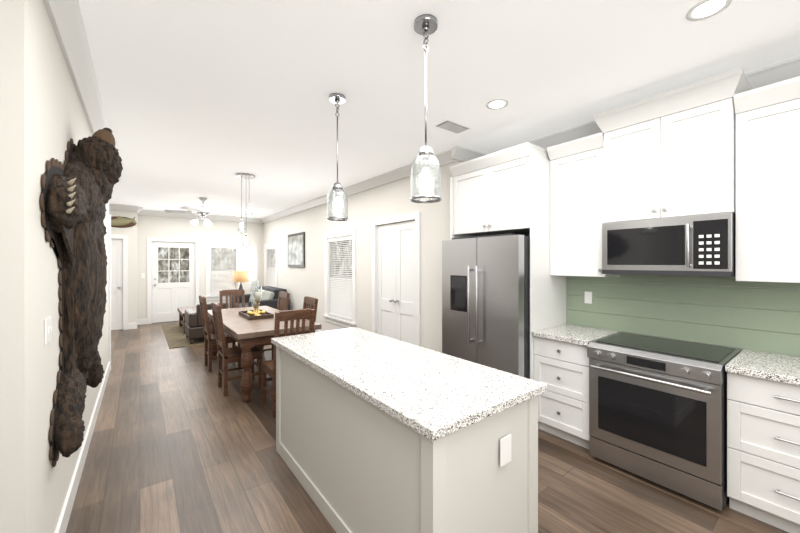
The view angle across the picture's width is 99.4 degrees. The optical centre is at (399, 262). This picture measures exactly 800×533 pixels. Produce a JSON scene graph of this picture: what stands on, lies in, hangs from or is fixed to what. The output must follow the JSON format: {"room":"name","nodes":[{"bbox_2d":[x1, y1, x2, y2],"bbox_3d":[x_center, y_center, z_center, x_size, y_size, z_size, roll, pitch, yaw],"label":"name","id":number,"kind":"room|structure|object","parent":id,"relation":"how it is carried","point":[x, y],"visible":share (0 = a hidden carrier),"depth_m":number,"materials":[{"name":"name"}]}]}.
{"room":"kitchen","nodes":[
{"label":"kitchen","id":0,"kind":"room"},
{"bbox_2d":[0,0,108,532],"bbox_3d":[-3.419,0.105,2.608,1.550,2.850,4.500,0,0,-37],"label":"wall","id":1,"kind":"structure","parent":0,"point":[43,119],"depth_m":1.37,"materials":[{"name":"beige paint"}]},
{"bbox_2d":[45,316,51,344],"bbox_3d":[-1.673,0.320,1.615,0.012,0.120,0.120,0,0,-37],"label":"switch plate","id":2,"kind":"object","parent":1,"relation":"attached to","point":[48,329],"visible":1,"depth_m":1.60,"materials":[{"name":"white plastic"}]},
{"bbox_2d":[40,127,122,466],"bbox_3d":[-2.079,0.057,2.249,0.369,1.956,1.898,0,0,-37],"label":"sculpture","id":3,"kind":"object","parent":1,"relation":"attached to","point":[77,188],"visible":1,"depth_m":1.96,"materials":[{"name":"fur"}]},
{"bbox_2d":[43,0,119,180],"bbox_3d":[-2.756,-1.258,3.116,0.120,0.125,4.740,0,0,-37],"label":"crown molding","id":4,"kind":"structure","parent":1,"relation":"attached to","point":[66,19],"depth_m":2.02,"materials":[{"name":"white wood"}]},
{"bbox_2d":[55,361,109,532],"bbox_3d":[-2.764,1.460,3.037,0.019,0.140,4.416,0,0,-37],"label":"baseboard","id":5,"kind":"structure","parent":1,"relation":"attached to","point":[63,521],"depth_m":2.39,"materials":[{"name":"white wood"}]},
{"bbox_2d":[109,210,136,322],"bbox_3d":[-6.898,0.105,7.388,1.850,2.850,0.120,0,0,-37],"label":"wall","id":6,"kind":"structure","parent":0,"point":[131,232],"depth_m":7.84,"materials":[{"name":"beige paint"}]},
{"bbox_2d":[111,239,122,329],"bbox_3d":[-6.662,0.486,7.511,0.803,2.063,0.112,0,0,-37],"label":"door","id":7,"kind":"structure","parent":6,"relation":"in","point":[116,284],"depth_m":7.71,"materials":[{"name":"white wood"}]},
{"bbox_2d":[109,234,127,331],"bbox_3d":[-6.647,0.445,7.492,0.995,2.170,0.020,0,0,-37],"label":"door frame","id":8,"kind":"structure","parent":6,"relation":"attached to","point":[125,237],"depth_m":7.75,"materials":[{"name":"white wood"}]},
{"bbox_2d":[111,216,136,227],"bbox_3d":[-6.342,-0.940,7.684,0.612,0.280,0.084,0,0,-37],"label":"plaque","id":9,"kind":"object","parent":6,"relation":"attached to","point":[120,222],"visible":0.83,"depth_m":7.69,"materials":[{"name":"brown wood"}]},
{"bbox_2d":[109,204,142,211],"bbox_3d":[-6.740,-1.258,7.367,1.835,0.125,0.105,0,0,-37],"label":"crown molding","id":10,"kind":"structure","parent":6,"relation":"attached to","point":[120,207],"depth_m":7.73,"materials":[{"name":"white wood"}]},
{"bbox_2d":[137,215,262,318],"bbox_3d":[-5.339,0.105,9.340,3.000,2.850,0.120,0,0,-37],"label":"wall","id":11,"kind":"structure","parent":0,"point":[149,226],"depth_m":9.23,"materials":[{"name":"beige paint"}]},
{"bbox_2d":[147,237,198,323],"bbox_3d":[-5.883,0.445,8.834,1.130,2.170,0.020,0,0,-37],"label":"door frame","id":12,"kind":"structure","parent":11,"relation":"attached to","point":[149,240],"depth_m":8.54,"materials":[{"name":"white wood"}]},
{"bbox_2d":[152,241,194,322],"bbox_3d":[-5.900,0.486,8.855,0.938,2.063,0.117,0,0,-37],"label":"front door","id":13,"kind":"structure","parent":11,"relation":"in","point":[173,277],"depth_m":8.83,"materials":[{"name":"white wood"}]},
{"bbox_2d":[143,210,258,222],"bbox_3d":[-5.314,-1.258,9.217,2.890,0.125,0.105,0,0,-37],"label":"crown molding","id":14,"kind":"structure","parent":11,"relation":"attached to","point":[145,212],"depth_m":9.06,"materials":[{"name":"white wood"}]},
{"bbox_2d":[205,242,240,299],"bbox_3d":[-4.987,0.223,9.579,0.930,1.605,0.170,0,0,-37],"label":"window","id":15,"kind":"structure","parent":11,"relation":"in","point":[223,261],"depth_m":9.55,"materials":[{"name":"white glass"}]},
{"bbox_2d":[263,163,450,352],"bbox_3d":[-1.739,0.105,7.211,0.120,2.850,7.880,0,0,-37],"label":"wall","id":16,"kind":"structure","parent":0,"point":[365,209],"depth_m":5.56,"materials":[{"name":"beige paint"}]},
{"bbox_2d":[264,242,276,286],"bbox_3d":[-3.634,0.152,9.640,0.170,1.425,1.180,0,0,-37],"label":"window","id":17,"kind":"structure","parent":16,"relation":"in","point":[270,264],"depth_m":9.80,"materials":[{"name":"white"}]},
{"bbox_2d":[288,232,304,266],"bbox_3d":[-2.468,-0.300,8.033,0.032,0.800,1.050,0,0,-37],"label":"framed art","id":18,"kind":"object","parent":16,"relation":"attached to","point":[296,249],"visible":1,"depth_m":7.96,"materials":[{"name":"grey"}]},
{"bbox_2d":[323,229,356,327],"bbox_3d":[-1.096,0.287,6.331,0.170,1.735,1.240,0,0,-37],"label":"window","id":19,"kind":"structure","parent":16,"relation":"in","point":[340,274],"depth_m":6.35,"materials":[{"name":"white"}]},
{"bbox_2d":[259,145,466,222],"bbox_3d":[-1.726,-1.258,7.005,0.110,0.125,7.985,0,0,-37],"label":"crown molding","id":20,"kind":"structure","parent":16,"relation":"attached to","point":[456,153],"depth_m":5.10,"materials":[{"name":"white wood"}]},
{"bbox_2d":[372,212,419,345],"bbox_3d":[-0.089,0.425,4.949,0.023,2.210,1.160,0,0,-37],"label":"door frame","id":21,"kind":"structure","parent":16,"relation":"attached to","point":[406,217],"depth_m":4.88,"materials":[{"name":"white wood"}]},
{"bbox_2d":[378,220,414,344],"bbox_3d":[-0.071,0.467,4.962,0.112,2.103,0.968,0,0,-37],"label":"pantry door","id":22,"kind":"structure","parent":16,"relation":"in","point":[396,280],"depth_m":4.94,"materials":[{"name":"white wood"}]},
{"bbox_2d":[66,321,788,532],"bbox_3d":[-2.124,1.560,4.074,5.590,0.060,12.450,0,0,-37],"label":"floor","id":23,"kind":"structure","parent":0,"point":[180,443],"depth_m":2.44,"materials":[{"name":"brown wood"}]},
{"bbox_2d":[162,324,203,348],"bbox_3d":[-4.313,1.524,7.625,1.600,0.012,2.750,0,0,-37],"label":"living room rug","id":24,"kind":"object","parent":23,"relation":"on","point":[175,336],"visible":0.36,"depth_m":6.82,"materials":[{"name":"beige carpet"}]},
{"bbox_2d":[178,306,195,333],"bbox_3d":[-4.761,1.297,7.880,0.600,0.440,1.200,0,0,-37],"label":"coffee table","id":25,"kind":"object","parent":24,"relation":"on","point":[181,310],"visible":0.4,"depth_m":7.91,"materials":[{"name":"brown wood"}]},
{"bbox_2d":[185,302,228,343],"bbox_3d":[-3.823,1.147,6.822,0.800,0.740,0.800,0,0,-37],"label":"leather armchair","id":26,"kind":"object","parent":24,"relation":"on","point":[193,326],"visible":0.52,"depth_m":6.36,"materials":[{"name":"brown leather"}]},
{"bbox_2d":[232,286,289,309],"bbox_3d":[-3.575,1.077,8.601,0.900,0.880,1.950,0,0,-37],"label":"sofa","id":27,"kind":"object","parent":24,"relation":"on","point":[270,295],"visible":0.29,"depth_m":8.14,"materials":[{"name":"grey fabric"}]},
{"bbox_2d":[199,295,240,371],"bbox_3d":[-2.665,1.002,5.013,0.495,1.057,0.400,0,0,-37],"label":"dining chair","id":28,"kind":"object","parent":23,"relation":"on","point":[209,339],"visible":0.65,"depth_m":4.88,"materials":[{"name":"brown wood"}]},
{"bbox_2d":[219,289,244,347],"bbox_3d":[-2.839,1.002,5.835,0.400,1.057,0.495,0,0,-37],"label":"dining chair","id":29,"kind":"object","parent":23,"relation":"on","point":[230,293],"visible":0.25,"depth_m":5.99,"materials":[{"name":"brown wood"}]},
{"bbox_2d":[211,302,261,396],"bbox_3d":[-1.996,1.002,4.141,0.495,1.057,0.400,0,0,-37],"label":"dining chair","id":30,"kind":"object","parent":23,"relation":"on","point":[231,355],"visible":0.92,"depth_m":4.06,"materials":[{"name":"brown wood"}]},
{"bbox_2d":[208,306,320,401],"bbox_3d":[-2.043,1.143,4.798,0.950,0.775,2.300,0,0,-37],"label":"dining table","id":31,"kind":"object","parent":23,"relation":"on","point":[247,335],"visible":0.5,"depth_m":3.92,"materials":[{"name":"brown wood"}]},
{"bbox_2d":[239,280,273,319],"bbox_3d":[-2.043,0.504,4.798,0.320,0.500,0.600,0,0,-37],"label":"centerpiece tray","id":32,"kind":"object","parent":31,"relation":"on","point":[254,314],"visible":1,"depth_m":4.70,"materials":[{"name":"brown wood"}]},
{"bbox_2d":[256,291,289,362],"bbox_3d":[-2.090,1.002,5.455,0.495,1.057,0.400,0,0,-37],"label":"dining chair","id":33,"kind":"object","parent":23,"relation":"on","point":[283,300],"visible":0.31,"depth_m":5.54,"materials":[{"name":"brown wood"}]},
{"bbox_2d":[262,308,314,416],"bbox_3d":[-1.195,1.002,3.611,0.400,1.057,0.495,0,0,-37],"label":"dining chair","id":34,"kind":"object","parent":23,"relation":"on","point":[269,366],"visible":0.54,"depth_m":3.43,"materials":[{"name":"brown wood"}]},
{"bbox_2d":[272,296,317,359],"bbox_3d":[-1.421,1.002,4.582,0.495,1.057,0.400,0,0,-37],"label":"dining chair","id":35,"kind":"object","parent":23,"relation":"on","point":[310,302],"visible":0.19,"depth_m":4.65,"materials":[{"name":"brown wood"}]},
{"bbox_2d":[276,346,537,532],"bbox_3d":[-0.154,1.093,2.245,0.728,0.874,1.868,0,0,-37],"label":"kitchen island","id":36,"kind":"object","parent":23,"relation":"on","point":[355,463],"visible":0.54,"depth_m":1.64,"materials":[{"name":"paint"}]},
{"bbox_2d":[271,327,546,440],"bbox_3d":[-0.154,0.634,2.245,0.790,0.040,1.930,0,0,-37],"label":"island countertop","id":37,"kind":"structure","parent":36,"relation":"on","point":[432,395],"depth_m":1.79,"materials":[{"name":"white stone"}]},
{"bbox_2d":[500,434,510,466],"bbox_3d":[0.485,0.858,1.553,0.080,0.125,0.007,0,0,-37],"label":"outlet","id":38,"kind":"object","parent":36,"relation":"attached to","point":[505,450],"visible":0.92,"depth_m":1.55,"materials":[{"name":"white plastic"}]},
{"bbox_2d":[442,233,529,378],"bbox_3d":[1.031,0.624,3.570,0.857,1.788,0.950,0,0,-37],"label":"fridge","id":39,"kind":"object","parent":23,"relation":"on","point":[485,300],"visible":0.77,"depth_m":3.24,"materials":[{"name":"grey metal"}]},
{"bbox_2d":[534,336,589,448],"bbox_3d":[1.600,1.093,3.062,0.606,0.876,0.486,0,0,-37],"label":"base cabinet","id":40,"kind":"object","parent":23,"relation":"on","point":[563,410],"depth_m":2.86,"materials":[{"name":"white wood"}]},
{"bbox_2d":[532,324,619,347],"bbox_3d":[1.583,0.635,3.049,0.632,0.040,0.486,0,0,-37],"label":"countertop","id":41,"kind":"structure","parent":40,"relation":"on","point":[571,334],"depth_m":2.96,"materials":[{"name":"white stone"}]},
{"bbox_2d":[587,332,740,510],"bbox_3d":[1.934,1.071,2.517,0.707,0.918,0.764,0,0,-37],"label":"range","id":42,"kind":"object","parent":23,"relation":"on","point":[658,410],"visible":0.94,"depth_m":2.29,"materials":[{"name":"grey metal"}]},
{"bbox_2d":[727,372,799,532],"bbox_3d":[2.405,1.093,2.013,0.606,0.876,0.589,0,0,-37],"label":"base cabinet","id":43,"kind":"object","parent":23,"relation":"on","point":[763,436],"depth_m":1.94,"materials":[{"name":"white wood"}]},
{"bbox_2d":[725,349,799,383],"bbox_3d":[2.643,0.635,1.667,0.632,0.040,1.428,0,0,-37],"label":"countertop","id":44,"kind":"structure","parent":43,"relation":"on","point":[783,369],"depth_m":2.02,"materials":[{"name":"white stone"}]},
{"bbox_3d":[-4.467,1.230,9.517,0.500,0.600,0.500,0,0,-37],"label":"side table","id":45,"kind":"object","parent":23,"relation":"on","visible":0},
{"bbox_2d":[233,271,248,289],"bbox_3d":[-4.467,0.579,9.517,0.400,0.700,0.400,0,0,-37],"label":"table lamp","id":46,"kind":"object","parent":45,"relation":"on","point":[240,276],"visible":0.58,"depth_m":9.36,"materials":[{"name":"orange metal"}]},
{"bbox_2d":[78,0,799,217],"bbox_3d":[-2.124,-1.370,4.074,5.590,0.100,12.450,0,0,-37],"label":"ceiling","id":47,"kind":"structure","parent":0,"point":[209,100],"depth_m":2.37,"materials":[{"name":"white paint"}]},
{"bbox_2d":[164,197,235,226],"bbox_3d":[-4.029,-1.028,6.929,1.299,0.584,1.241,0,0,-37],"label":"ceiling fan","id":48,"kind":"object","parent":47,"relation":"hanging from","point":[202,212],"visible":1,"depth_m":6.80,"materials":[{"name":"silver metal"}]},
{"bbox_2d":[236,173,254,247],"bbox_3d":[-2.318,-0.767,5.091,0.260,1.105,0.260,0,0,-37],"label":"cluster","id":49,"kind":"object","parent":47,"relation":"hanging from","point":[245,176],"visible":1,"depth_m":5.08,"materials":[{"name":"glass"}]},
{"bbox_2d":[326,93,347,220],"bbox_3d":[-0.498,-0.831,2.694,0.172,0.978,0.172,0,0,-37],"label":"pendant light","id":50,"kind":"object","parent":47,"relation":"hanging from","point":[337,99],"visible":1,"depth_m":2.68,"materials":[{"name":"clear glass"}]},
{"bbox_2d":[410,14,441,202],"bbox_3d":[0.141,-0.831,1.861,0.172,0.978,0.172,0,0,-37],"label":"pendant light","id":51,"kind":"object","parent":47,"relation":"hanging from","point":[425,24],"visible":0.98,"depth_m":1.84,"materials":[{"name":"clear glass"}]},
{"bbox_2d":[435,120,469,133],"bbox_3d":[0.512,-1.314,3.292,0.320,0.012,0.170,0,0,-37],"label":"ceiling vent","id":52,"kind":"object","parent":47,"relation":"in","point":[451,126],"visible":1,"depth_m":3.27,"materials":[{"name":"white metal"}]},
{"bbox_2d":[486,99,507,108],"bbox_3d":[0.805,-1.316,2.811,0.176,0.006,0.176,0,0,-37],"label":"recessed light","id":53,"kind":"object","parent":47,"relation":"in","point":[497,103],"visible":1,"depth_m":2.81,"materials":[{"name":"white"}]},
{"bbox_2d":[686,0,731,20],"bbox_3d":[1.593,-1.316,1.752,0.176,0.006,0.176,0,0,-37],"label":"recessed light","id":54,"kind":"object","parent":47,"relation":"in","point":[703,9],"visible":1,"depth_m":1.76,"materials":[{"name":"white"}]},
{"bbox_2d":[451,161,461,176],"bbox_3d":[0.842,0.105,4.151,0.490,2.850,0.120,0,0,-37],"label":"wall","id":55,"kind":"structure","parent":0,"point":[455,163],"depth_m":3.99,"materials":[{"name":"beige paint"}]},
{"bbox_2d":[459,148,486,161],"bbox_3d":[0.867,-1.258,4.028,0.360,0.125,0.105,0,0,-37],"label":"crown molding","id":56,"kind":"structure","parent":55,"relation":"attached to","point":[471,154],"depth_m":3.99,"materials":[{"name":"white wood"}]},
{"bbox_2d":[524,234,799,356],"bbox_3d":[2.399,0.105,2.623,0.120,2.850,4.440,0,0,-37],"label":"wall","id":57,"kind":"structure","parent":0,"point":[528,235],"depth_m":2.67,"materials":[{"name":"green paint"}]},
{"bbox_2d":[450,144,549,235],"bbox_3d":[1.142,-0.691,3.658,0.606,0.742,0.974,0,0,-37],"label":"upper cabinet","id":58,"kind":"object","parent":57,"relation":"attached to","point":[507,192],"depth_m":3.34,"materials":[{"name":"white wood"}]},
{"bbox_2d":[546,136,619,276],"bbox_3d":[1.711,-0.471,3.147,0.327,1.182,0.486,0,0,-37],"label":"upper cabinet","id":59,"kind":"object","parent":57,"relation":"attached to","point":[574,238],"depth_m":3.05,"materials":[{"name":"white wood"}]},
{"bbox_2d":[487,56,799,154],"bbox_3d":[2.310,-1.258,2.554,0.105,0.125,4.200,0,0,-37],"label":"crown molding","id":60,"kind":"structure","parent":57,"relation":"attached to","point":[790,68],"depth_m":2.35,"materials":[{"name":"white wood"}]},
{"bbox_2d":[602,76,745,222],"bbox_3d":[2.078,-0.762,2.628,0.376,0.861,0.776,0,0,-37],"label":"upper cabinet","id":61,"kind":"object","parent":57,"relation":"attached to","point":[727,142],"depth_m":2.45,"materials":[{"name":"white wood"}]},
{"bbox_2d":[602,212,734,276],"bbox_3d":[2.046,-0.119,2.604,0.458,0.418,0.772,0,0,-37],"label":"microwave","id":62,"kind":"object","parent":61,"relation":"attached to","point":[698,245],"visible":1,"depth_m":2.43,"materials":[{"name":"grey metal"}]},
{"bbox_2d":[566,274,799,356],"bbox_3d":[2.512,0.144,2.368,0.010,0.941,2.698,0,0,-37],"label":"backsplash","id":63,"kind":"structure","parent":57,"relation":"attached to","point":[760,299],"depth_m":2.64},
{"bbox_2d":[585,291,591,303],"bbox_3d":[1.813,0.333,3.263,0.006,0.115,0.070,0,0,-37],"label":"outlet","id":64,"kind":"object","parent":63,"relation":"attached to","point":[588,297],"visible":1,"depth_m":3.26,"materials":[{"name":"white plastic"}]},
{"bbox_2d":[735,80,799,282],"bbox_3d":[2.616,-0.471,1.967,0.327,1.182,0.920,0,0,-37],"label":"upper cabinet","id":65,"kind":"object","parent":57,"relation":"attached to","point":[767,222],"depth_m":2.11,"materials":[{"name":"white wood"}]}
]}

